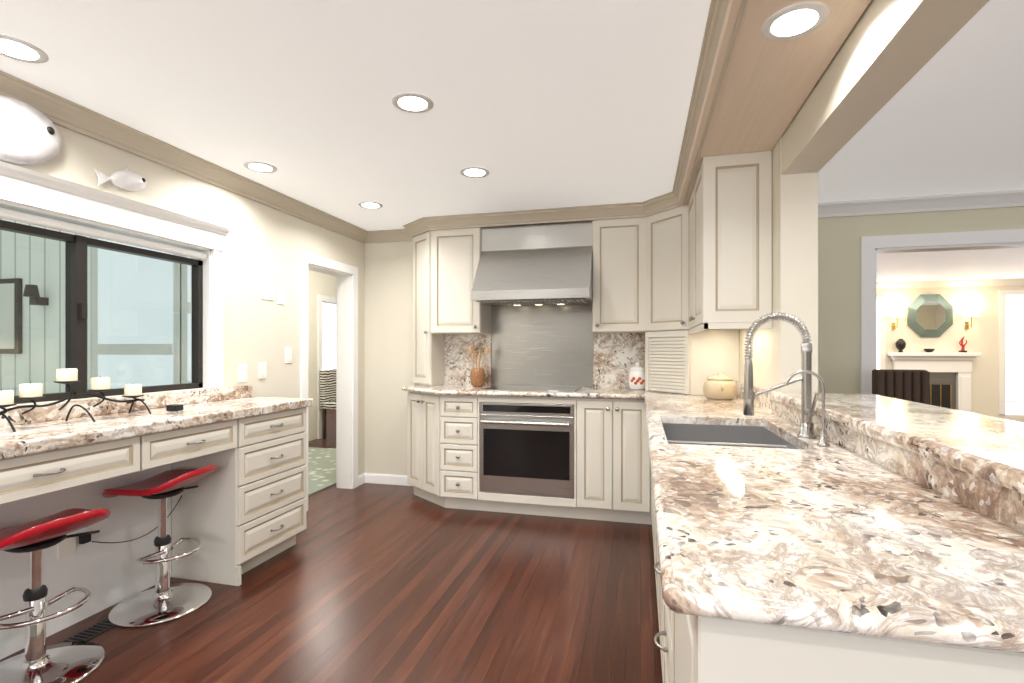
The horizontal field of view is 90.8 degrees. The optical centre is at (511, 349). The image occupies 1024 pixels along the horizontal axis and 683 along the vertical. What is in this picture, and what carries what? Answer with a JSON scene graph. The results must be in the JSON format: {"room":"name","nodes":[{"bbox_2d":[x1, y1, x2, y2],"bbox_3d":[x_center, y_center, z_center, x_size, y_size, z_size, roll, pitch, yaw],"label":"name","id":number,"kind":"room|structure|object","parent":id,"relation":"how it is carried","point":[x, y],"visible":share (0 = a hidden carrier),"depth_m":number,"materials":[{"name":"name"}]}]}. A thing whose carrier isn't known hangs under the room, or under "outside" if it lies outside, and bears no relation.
{"room":"kitchen","nodes":[
{"label":"kitchen","id":0,"kind":"room"},
{"bbox_2d":[0,218,90,395],"bbox_3d":[-3.635,-0.250,2.469,2.940,3.000,9.000,0,0,14],"label":"boards","id":1,"kind":"object","parent":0,"point":[44,318],"depth_m":3.99,"materials":[{"name":"white wood"}]},
{"bbox_2d":[0,124,364,574],"bbox_3d":[-2.459,0.075,0.840,0.140,2.350,8.420,0,0,14],"label":"wall","id":2,"kind":"structure","parent":0,"point":[263,243],"depth_m":3.36,"materials":[{"name":"beige paint"}]},
{"bbox_2d":[0,95,61,164],"bbox_3d":[-2.064,-0.900,2.002,0.099,0.270,0.500,0,0,14],"label":"fish","id":3,"kind":"object","parent":2,"relation":"attached to","point":[30,134],"depth_m":2.08,"materials":[{"name":"ceramic"}]},
{"bbox_2d":[0,237,190,388],"bbox_3d":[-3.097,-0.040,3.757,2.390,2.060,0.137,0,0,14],"label":"window","id":4,"kind":"structure","parent":2,"relation":"attached to","point":[120,354],"depth_m":3.72,"materials":[{"name":"clear glass"}]},
{"bbox_2d":[0,161,230,403],"bbox_3d":[-2.035,-0.260,2.388,0.201,0.980,1.590,0,0,14],"label":"window frame","id":5,"kind":"structure","parent":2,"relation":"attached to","point":[28,196],"depth_m":2.48,"materials":[{"name":"white wood"}]},
{"bbox_2d":[94,167,146,190],"bbox_3d":[-1.945,-0.853,2.520,0.052,0.137,0.261,0,0,14],"label":"fish","id":6,"kind":"object","parent":2,"relation":"attached to","point":[127,178],"visible":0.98,"depth_m":2.52,"materials":[{"name":"ceramic"}]},
{"bbox_2d":[0,385,251,424],"bbox_3d":[-2.267,0.272,1.260,0.022,0.076,4.330,0,0,14],"label":"backsplash","id":7,"kind":"structure","parent":2,"relation":"attached to","point":[153,401],"depth_m":2.49,"materials":[{"name":"beige stone"}]},
{"bbox_2d":[238,364,246,381],"bbox_3d":[-1.760,0.150,3.298,0.007,0.115,0.075,0,0,14],"label":"outlet","id":8,"kind":"object","parent":2,"relation":"attached to","point":[242,368],"depth_m":3.29,"materials":[{"name":"white plastic"}]},
{"bbox_2d":[258,362,266,378],"bbox_3d":[-1.716,0.140,3.472,0.007,0.115,0.075,0,0,14],"label":"outlet","id":9,"kind":"object","parent":2,"relation":"attached to","point":[262,366],"depth_m":3.47,"materials":[{"name":"white plastic"}]},
{"bbox_2d":[262,283,273,300],"bbox_3d":[-1.701,-0.405,3.527,0.008,0.110,0.120,0,0,14],"label":"outlet","id":10,"kind":"object","parent":2,"relation":"attached to","point":[267,291],"depth_m":3.52,"materials":[{"name":"white plastic"}]},
{"bbox_2d":[277,287,284,304],"bbox_3d":[-1.669,-0.390,3.653,0.008,0.120,0.075,0,0,14],"label":"outlet","id":11,"kind":"object","parent":2,"relation":"attached to","point":[280,291],"depth_m":3.65,"materials":[{"name":"white plastic"}]},
{"bbox_2d":[285,348,291,362],"bbox_3d":[-1.649,0.040,3.730,0.008,0.115,0.075,0,0,14],"label":"outlet","id":12,"kind":"object","parent":2,"relation":"attached to","point":[288,351],"depth_m":3.72,"materials":[{"name":"white plastic"}]},
{"bbox_2d":[300,251,357,510],"bbox_3d":[-1.592,0.247,4.262,0.176,2.005,0.790,0,0,14],"label":"door frame","id":13,"kind":"structure","parent":2,"relation":"attached to","point":[346,275],"depth_m":4.55,"materials":[{"name":"white wood"}]},
{"bbox_2d":[0,0,747,242],"bbox_3d":[-1.041,-1.052,0.408,2.819,0.094,8.279,0,0,14],"label":"crown molding","id":14,"kind":"structure","parent":2,"relation":"attached to","point":[64,112],"depth_m":2.91,"materials":[{"name":"beige wood"}]},
{"bbox_2d":[358,473,411,485],"bbox_3d":[-1.279,1.204,3.996,0.594,0.089,1.439,0,0,14],"label":"baseboard","id":15,"kind":"structure","parent":2,"relation":"attached to","point":[363,478],"depth_m":4.70,"materials":[{"name":"white wood"}]},
{"bbox_2d":[308,270,335,440],"bbox_3d":[-2.827,0.075,6.999,0.120,2.350,6.060,0,0,14],"label":"wall","id":16,"kind":"structure","parent":0,"point":[319,283],"depth_m":7.03,"materials":[{"name":"beige paint"}]},
{"bbox_2d":[318,295,335,438],"bbox_3d":[-2.656,0.235,7.637,0.138,2.030,1.060,0,0,14],"label":"door frame","id":17,"kind":"structure","parent":16,"relation":"attached to","point":[321,298],"depth_m":7.14,"materials":[{"name":"white wood"}]},
{"bbox_2d":[0,409,662,682],"bbox_3d":[1.468,1.275,3.755,15.000,0.050,16.000,0,0,14],"label":"floor","id":18,"kind":"structure","parent":0,"point":[373,583],"depth_m":2.44,"materials":[{"name":"brown wood"}]},
{"bbox_2d":[0,508,110,682],"bbox_3d":[-1.830,0.932,1.939,0.427,0.634,0.422,0,0,14],"label":"bar stool","id":19,"kind":"object","parent":18,"relation":"on","point":[38,660],"visible":1,"depth_m":1.92,"materials":[{"name":"silver metal"}]},
{"bbox_2d":[0,437,147,512],"bbox_3d":[-1.878,0.440,1.869,0.440,0.159,0.700,0,0,14],"label":"base cabinet","id":20,"kind":"object","parent":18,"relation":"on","point":[45,476],"depth_m":1.92,"materials":[{"name":"wood"}]},
{"bbox_2d":[57,618,114,643],"bbox_3d":[-1.860,1.247,2.225,0.100,0.006,0.300,0,0,14],"label":"floor vent","id":21,"kind":"object","parent":18,"relation":"in","point":[97,629],"visible":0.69,"depth_m":2.23,"materials":[{"name":"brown metal"}]},
{"bbox_2d":[102,465,216,627],"bbox_3d":[-1.714,0.912,2.477,0.431,0.674,0.424,0,0,14],"label":"bar stool","id":22,"kind":"object","parent":18,"relation":"on","point":[164,600],"visible":1,"depth_m":2.44,"materials":[{"name":"silver metal"}]},
{"bbox_2d":[148,421,243,472],"bbox_3d":[-1.727,0.440,2.467,0.440,0.159,0.535,0,0,14],"label":"base cabinet","id":23,"kind":"object","parent":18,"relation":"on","point":[179,447],"depth_m":2.44,"materials":[{"name":"wood"}]},
{"bbox_2d":[168,409,306,585],"bbox_3d":[-1.590,0.805,3.005,0.440,0.889,0.575,0,0,14],"label":"base cabinet","id":24,"kind":"object","parent":18,"relation":"on","point":[240,510],"depth_m":2.77,"materials":[{"name":"wood"}]},
{"bbox_2d":[0,397,312,460],"bbox_3d":[-2.041,0.335,1.203,0.488,0.050,4.330,0,0,14],"label":"countertop","id":25,"kind":"structure","parent":24,"relation":"on","point":[35,437],"depth_m":2.18,"materials":[{"name":"beige stone"}]},
{"bbox_2d":[0,368,151,431],"bbox_3d":[-1.849,0.190,2.149,0.167,0.235,0.605,0,0,14],"label":"candle holder","id":26,"kind":"object","parent":25,"relation":"on","point":[30,391],"visible":0.98,"depth_m":2.10,"materials":[{"name":"black metal"}]},
{"bbox_2d":[166,404,183,410],"bbox_3d":[-1.720,0.294,2.576,0.060,0.030,0.050,0,0,14],"label":"gadget","id":27,"kind":"object","parent":25,"relation":"on","point":[175,407],"visible":0.98,"depth_m":2.56,"materials":[{"name":"black plastic"}]},
{"bbox_2d":[308,447,335,495],"bbox_3d":[-2.275,1.244,5.167,1.450,0.011,2.300,0,0,14],"label":"rug","id":28,"kind":"object","parent":18,"relation":"on","point":[321,468],"depth_m":5.28,"materials":[{"name":"green fabric"}]},
{"bbox_2d":[320,369,335,438],"bbox_3d":[-2.419,0.764,7.267,0.480,0.969,0.480,0,0,14],"label":"chair","id":29,"kind":"object","parent":18,"relation":"on","point":[327,388],"visible":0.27,"depth_m":7.11,"materials":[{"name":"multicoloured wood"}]},
{"bbox_2d":[407,395,437,504],"bbox_3d":[-0.688,0.800,4.278,0.417,0.899,0.600,0,0,14],"label":"base cabinet","id":30,"kind":"object","parent":18,"relation":"on","point":[422,410],"depth_m":4.12,"materials":[{"name":"wood"}]},
{"bbox_2d":[438,395,501,510],"bbox_3d":[-0.330,0.800,4.183,0.325,0.899,0.607,0,0,14],"label":"base cabinet","id":31,"kind":"object","parent":18,"relation":"on","point":[461,418],"depth_m":3.89,"materials":[{"name":"wood"}]},
{"bbox_2d":[479,401,575,497],"bbox_3d":[0.107,0.740,3.778,0.716,0.676,0.183,0,0,14],"label":"oven","id":32,"kind":"object","parent":31,"relation":"in","point":[527,449],"depth_m":3.75,"materials":[{"name":"grey"}]},
{"bbox_2d":[570,399,649,523],"bbox_3d":[0.797,0.800,3.898,0.560,0.899,0.607,0,0,14],"label":"base cabinet","id":33,"kind":"object","parent":18,"relation":"on","point":[610,438],"depth_m":3.62,"materials":[{"name":"wood"}]},
{"bbox_2d":[402,383,645,398],"bbox_3d":[0.038,0.328,4.068,2.015,0.036,0.650,0,0,14],"label":"countertop","id":34,"kind":"structure","parent":33,"relation":"on","point":[447,388],"depth_m":3.78,"materials":[{"name":"beige stone"}]},
{"bbox_2d":[403,231,429,386],"bbox_3d":[-0.783,-0.355,4.380,0.244,1.290,0.189,0,0,14],"label":"upper cabinet","id":35,"kind":"object","parent":34,"relation":"on","point":[421,243],"depth_m":4.36,"materials":[{"name":"wood"}]},
{"bbox_2d":[430,335,445,386],"bbox_3d":[-0.760,-0.351,4.447,0.240,1.319,0.307,0,0,14],"label":"upper cabinet","id":36,"kind":"object","parent":34,"relation":"on","point":[437,343],"depth_m":4.40,"materials":[{"name":"wood"}]},
{"bbox_2d":[468,345,488,386],"bbox_3d":[-0.282,0.134,4.255,0.166,0.350,0.200,0,0,14],"label":"utensil holder","id":37,"kind":"object","parent":34,"relation":"on","point":[477,377],"visible":1,"depth_m":4.23,"materials":[{"name":"brown wood"}]},
{"bbox_2d":[478,383,577,390],"bbox_3d":[0.169,0.306,4.043,0.730,0.006,0.510,0,0,14],"label":"cooktop","id":38,"kind":"object","parent":34,"relation":"in","point":[497,386],"depth_m":4.08,"materials":[{"name":"silver metal"}]},
{"bbox_2d":[629,363,644,389],"bbox_3d":[0.986,0.204,3.973,0.136,0.210,0.148,0,0,14],"label":"ceramic canister","id":39,"kind":"object","parent":34,"relation":"on","point":[637,377],"visible":1,"depth_m":3.92,"materials":[{"name":"white ceramic"}]},
{"bbox_2d":[654,475,657,646],"bbox_3d":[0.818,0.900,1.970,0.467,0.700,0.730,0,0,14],"label":"base cabinet","id":40,"kind":"object","parent":18,"relation":"on","point":[655,476],"depth_m":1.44,"materials":[{"name":"wood"}]},
{"bbox_2d":[658,507,665,682],"bbox_3d":[0.723,0.800,1.379,0.573,0.899,0.463,0,0,14],"label":"base cabinet","id":41,"kind":"object","parent":18,"relation":"on","point":[661,542],"depth_m":1.48,"materials":[{"name":"wood"}]},
{"bbox_2d":[650,423,761,547],"bbox_3d":[1.080,0.800,2.787,0.573,0.899,0.982,0,0,14],"label":"base cabinet","id":42,"kind":"object","parent":18,"relation":"on","point":[736,434],"depth_m":2.30,"materials":[{"name":"wood"}]},
{"bbox_2d":[666,571,1023,682],"bbox_3d":[0.597,0.800,0.884,0.573,0.899,0.557,0,0,14],"label":"base cabinet","id":43,"kind":"object","parent":18,"relation":"on","point":[699,648],"depth_m":0.64,"materials":[{"name":"wood"}]},
{"bbox_2d":[646,395,1023,654],"bbox_3d":[0.948,0.326,2.328,0.603,0.032,3.577,0,0,14],"label":"countertop","id":44,"kind":"structure","parent":43,"relation":"on","point":[805,534],"depth_m":0.81,"materials":[{"name":"beige stone"}]},
{"bbox_2d":[642,327,738,394],"bbox_3d":[1.309,0.085,3.767,0.610,0.448,0.609,0,0,14],"label":"appliance garage","id":45,"kind":"object","parent":44,"relation":"on","point":[675,360],"depth_m":3.51,"materials":[{"name":"wood"}]},
{"bbox_2d":[703,372,736,399],"bbox_3d":[1.315,0.225,3.195,0.204,0.168,0.252,0,0,14],"label":"stoneware crock","id":46,"kind":"object","parent":44,"relation":"on","point":[719,386],"visible":1,"depth_m":3.12,"materials":[{"name":"beige ceramic"}]},
{"bbox_2d":[742,312,818,437],"bbox_3d":[0.955,0.087,1.795,0.242,0.445,0.110,0,0,14],"label":"pull-down faucet","id":47,"kind":"object","parent":44,"relation":"on","point":[806,426],"visible":1,"depth_m":1.80,"materials":[{"name":"silver metal"}]},
{"bbox_2d":[785,370,829,446],"bbox_3d":[0.958,0.187,1.636,0.132,0.244,0.054,0,0,14],"label":"tap","id":48,"kind":"object","parent":44,"relation":"on","point":[824,436],"visible":1,"depth_m":1.63,"materials":[{"name":"silver metal"}]},
{"bbox_2d":[770,391,1023,498],"bbox_3d":[1.206,0.220,1.409,0.435,0.040,1.973,0,0,14],"label":"countertop","id":49,"kind":"structure","parent":43,"relation":"on","point":[989,450],"depth_m":1.27,"materials":[{"name":"beige stone"}]},
{"bbox_2d":[872,369,929,404],"bbox_3d":[2.607,0.690,3.511,0.300,1.119,0.473,0,0,14],"label":"dining chair","id":50,"kind":"object","parent":18,"relation":"on","point":[911,385],"visible":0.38,"depth_m":3.29,"materials":[{"name":"brown leather"}]},
{"bbox_2d":[887,352,980,411],"bbox_3d":[6.671,0.644,8.004,1.180,1.209,0.200,0,0,14],"label":"fireplace mantel","id":51,"kind":"object","parent":18,"relation":"on","point":[950,380],"visible":0.42,"depth_m":8.00,"materials":[{"name":"white wood"}]},
{"bbox_2d":[895,339,905,351],"bbox_3d":[6.245,-0.071,8.112,0.140,0.220,0.140,0,0,14],"label":"urn","id":52,"kind":"object","parent":51,"relation":"on","point":[900,344],"visible":1,"depth_m":8.08,"materials":[{"name":"black ceramic"}]},
{"bbox_2d":[959,337,966,352],"bbox_3d":[7.063,-0.086,7.905,0.114,0.251,0.060,0,0,14],"label":"sculpture","id":53,"kind":"object","parent":51,"relation":"on","point":[963,347],"visible":1,"depth_m":7.90,"materials":[{"name":"red metal"}]},
{"bbox_2d":[0,0,1023,281],"bbox_3d":[1.468,-1.150,3.755,15.000,0.100,16.000,0,0,14],"label":"ceiling","id":54,"kind":"structure","parent":0,"point":[540,104],"depth_m":2.21,"materials":[{"name":"paint"}]},
{"bbox_2d":[0,34,48,63],"bbox_3d":[-1.813,-1.097,1.842,0.184,0.006,0.184,0,0,14],"label":"recessed light","id":55,"kind":"object","parent":54,"relation":"in","point":[14,48],"visible":1,"depth_m":1.85,"materials":[{"name":"white"}]},
{"bbox_2d":[243,161,276,172],"bbox_3d":[-1.511,-1.097,3.034,0.184,0.006,0.184,0,0,14],"label":"recessed light","id":56,"kind":"object","parent":54,"relation":"in","point":[261,167],"visible":1,"depth_m":3.03,"materials":[{"name":"white"}]},
{"bbox_2d":[358,201,382,208],"bbox_3d":[-1.072,-1.097,3.831,0.184,0.006,0.184,0,0,14],"label":"recessed light","id":57,"kind":"object","parent":54,"relation":"in","point":[371,205],"visible":0.98,"depth_m":3.83,"materials":[{"name":"white"}]},
{"bbox_2d":[392,92,433,112],"bbox_3d":[-0.441,-1.097,2.247,0.184,0.006,0.184,0,0,14],"label":"recessed light","id":58,"kind":"object","parent":54,"relation":"in","point":[408,102],"visible":1,"depth_m":2.23,"materials":[{"name":"white"}]},
{"bbox_2d":[460,167,489,177],"bbox_3d":[-0.230,-1.097,3.122,0.184,0.006,0.184,0,0,14],"label":"recessed light","id":59,"kind":"object","parent":54,"relation":"in","point":[475,172],"visible":1,"depth_m":3.12,"materials":[{"name":"white"}]},
{"bbox_2d":[678,0,870,205],"bbox_3d":[0.474,-1.054,0.023,0.388,0.088,8.278,0,0,14],"label":"soffit","id":60,"kind":"structure","parent":54,"relation":"attached to","point":[767,86],"depth_m":1.87,"materials":[{"name":"brown wood"}]},
{"bbox_2d":[761,1,828,40],"bbox_3d":[0.869,-1.007,1.554,0.184,0.006,0.184,0,0,14],"label":"recessed light","id":61,"kind":"object","parent":60,"relation":"in","point":[795,21],"visible":1,"depth_m":1.54,"materials":[{"name":"white"}]},
{"bbox_2d":[642,205,685,326],"bbox_3d":[1.122,-0.575,3.655,0.296,0.862,0.297,0,0,14],"label":"upper cabinet","id":62,"kind":"object","parent":0,"relation":"attached to","point":[663,233],"depth_m":3.66,"materials":[{"name":"wood"}]},
{"bbox_2d":[365,206,1023,475],"bbox_3d":[3.725,0.075,3.543,10.520,2.350,0.140,0,0,14],"label":"wall","id":63,"kind":"structure","parent":0,"point":[838,304],"depth_m":3.83,"materials":[{"name":"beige paint"}]},
{"bbox_2d":[430,228,493,334],"bbox_3d":[-0.433,-0.575,4.354,0.440,0.870,0.327,0,0,14],"label":"upper cabinet","id":64,"kind":"object","parent":63,"relation":"attached to","point":[452,312],"depth_m":4.21,"materials":[{"name":"wood"}]},
{"bbox_2d":[471,215,595,306],"bbox_3d":[0.193,-0.711,4.077,0.912,0.678,0.558,0,0,14],"label":"range hood","id":65,"kind":"object","parent":63,"relation":"attached to","point":[545,264],"depth_m":3.96,"materials":[{"name":"grey metal"}]},
{"bbox_2d":[446,335,641,386],"bbox_3d":[0.366,0.085,4.310,2.008,0.450,0.019,0,0,14],"label":"backsplash","id":66,"kind":"structure","parent":63,"relation":"attached to","point":[614,355],"depth_m":4.21,"materials":[{"name":"beige stone"}]},
{"bbox_2d":[590,217,641,334],"bbox_3d":[0.861,-0.575,4.026,0.410,0.870,0.327,0,0,14],"label":"upper cabinet","id":67,"kind":"object","parent":63,"relation":"attached to","point":[616,309],"depth_m":3.87,"materials":[{"name":"wood"}]},
{"bbox_2d":[818,189,1023,217],"bbox_3d":[5.313,-1.050,3.029,7.189,0.099,0.075,0,0,14],"label":"crown molding","id":68,"kind":"structure","parent":63,"relation":"attached to","point":[966,201],"depth_m":3.62,"materials":[{"name":"white wood"}]},
{"bbox_2d":[860,229,1023,393],"bbox_3d":[4.112,0.205,3.445,3.100,2.090,0.176,0,0,14],"label":"trim","id":69,"kind":"structure","parent":63,"relation":"attached to","point":[871,247],"depth_m":3.72,"materials":[{"name":"white wood"}]},
{"bbox_2d":[739,136,817,392],"bbox_3d":[1.559,0.075,3.179,0.160,2.350,1.630,0,0,14],"label":"wall","id":70,"kind":"structure","parent":0,"point":[776,358],"depth_m":2.40,"materials":[{"name":"beige paint"}]},
{"bbox_2d":[686,151,771,330],"bbox_3d":[1.266,-0.575,3.022,0.328,0.870,0.880,0,0,14],"label":"upper cabinet","id":71,"kind":"object","parent":70,"relation":"attached to","point":[729,207],"depth_m":2.61,"materials":[{"name":"wood"}]},
{"bbox_2d":[738,379,1023,530],"bbox_3d":[0.976,0.370,2.323,0.570,0.320,3.572,0,0,14],"label":"backsplash","id":72,"kind":"structure","parent":70,"relation":"attached to","point":[983,498],"depth_m":1.19,"materials":[{"name":"beige stone"}]},
{"bbox_2d":[782,0,989,174],"bbox_3d":[0.544,-0.967,-0.834,0.155,0.263,6.650,0,0,14],"label":"header","id":73,"kind":"object","parent":70,"relation":"attached to","point":[888,51],"visible":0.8,"depth_m":1.58,"materials":[{"name":"beige paint"}]},
{"bbox_2d":[877,285,1023,421],"bbox_3d":[5.744,0.075,8.417,9.000,2.350,0.140,0,0,14],"label":"wall","id":74,"kind":"structure","parent":0,"point":[981,335],"depth_m":7.95,"materials":[{"name":"beige paint"}]},
{"bbox_2d":[877,296,884,368],"bbox_3d":[5.724,0.185,8.337,0.760,2.130,0.020,0,0,14],"label":"window","id":75,"kind":"structure","parent":74,"relation":"in","point":[880,299],"depth_m":8.25,"materials":[{"name":"white"}]},
{"bbox_2d":[889,308,904,329],"bbox_3d":[6.183,-0.500,8.115,0.210,0.340,0.225,0,0,14],"label":"lamp","id":76,"kind":"object","parent":74,"relation":"attached to","point":[896,313],"visible":1,"depth_m":8.08,"materials":[{"name":"gold metal"}]},
{"bbox_2d":[907,294,952,336],"bbox_3d":[6.690,-0.550,8.079,0.610,0.683,0.045,0,0,14],"label":"mirror","id":77,"kind":"object","parent":74,"relation":"attached to","point":[928,315],"visible":0.96,"depth_m":8.06,"materials":[{"name":"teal mirror"}]},
{"bbox_2d":[877,278,1023,288],"bbox_3d":[6.076,-1.050,8.221,6.258,0.099,0.075,0,0,14],"label":"crown molding","id":78,"kind":"structure","parent":74,"relation":"attached to","point":[954,283],"depth_m":7.99,"materials":[{"name":"white wood"}]},
{"bbox_2d":[963,307,979,328],"bbox_3d":[7.153,-0.500,7.869,0.210,0.340,0.225,0,0,14],"label":"lamp","id":79,"kind":"object","parent":74,"relation":"attached to","point":[971,312],"visible":1,"depth_m":7.83,"materials":[{"name":"white fabric"}]},
{"bbox_2d":[999,290,1023,414],"bbox_3d":[8.123,0.035,7.729,1.110,1.930,0.020,0,0,14],"label":"window","id":80,"kind":"structure","parent":74,"relation":"in","point":[1011,351],"depth_m":7.82,"materials":[{"name":"white"}]}
]}

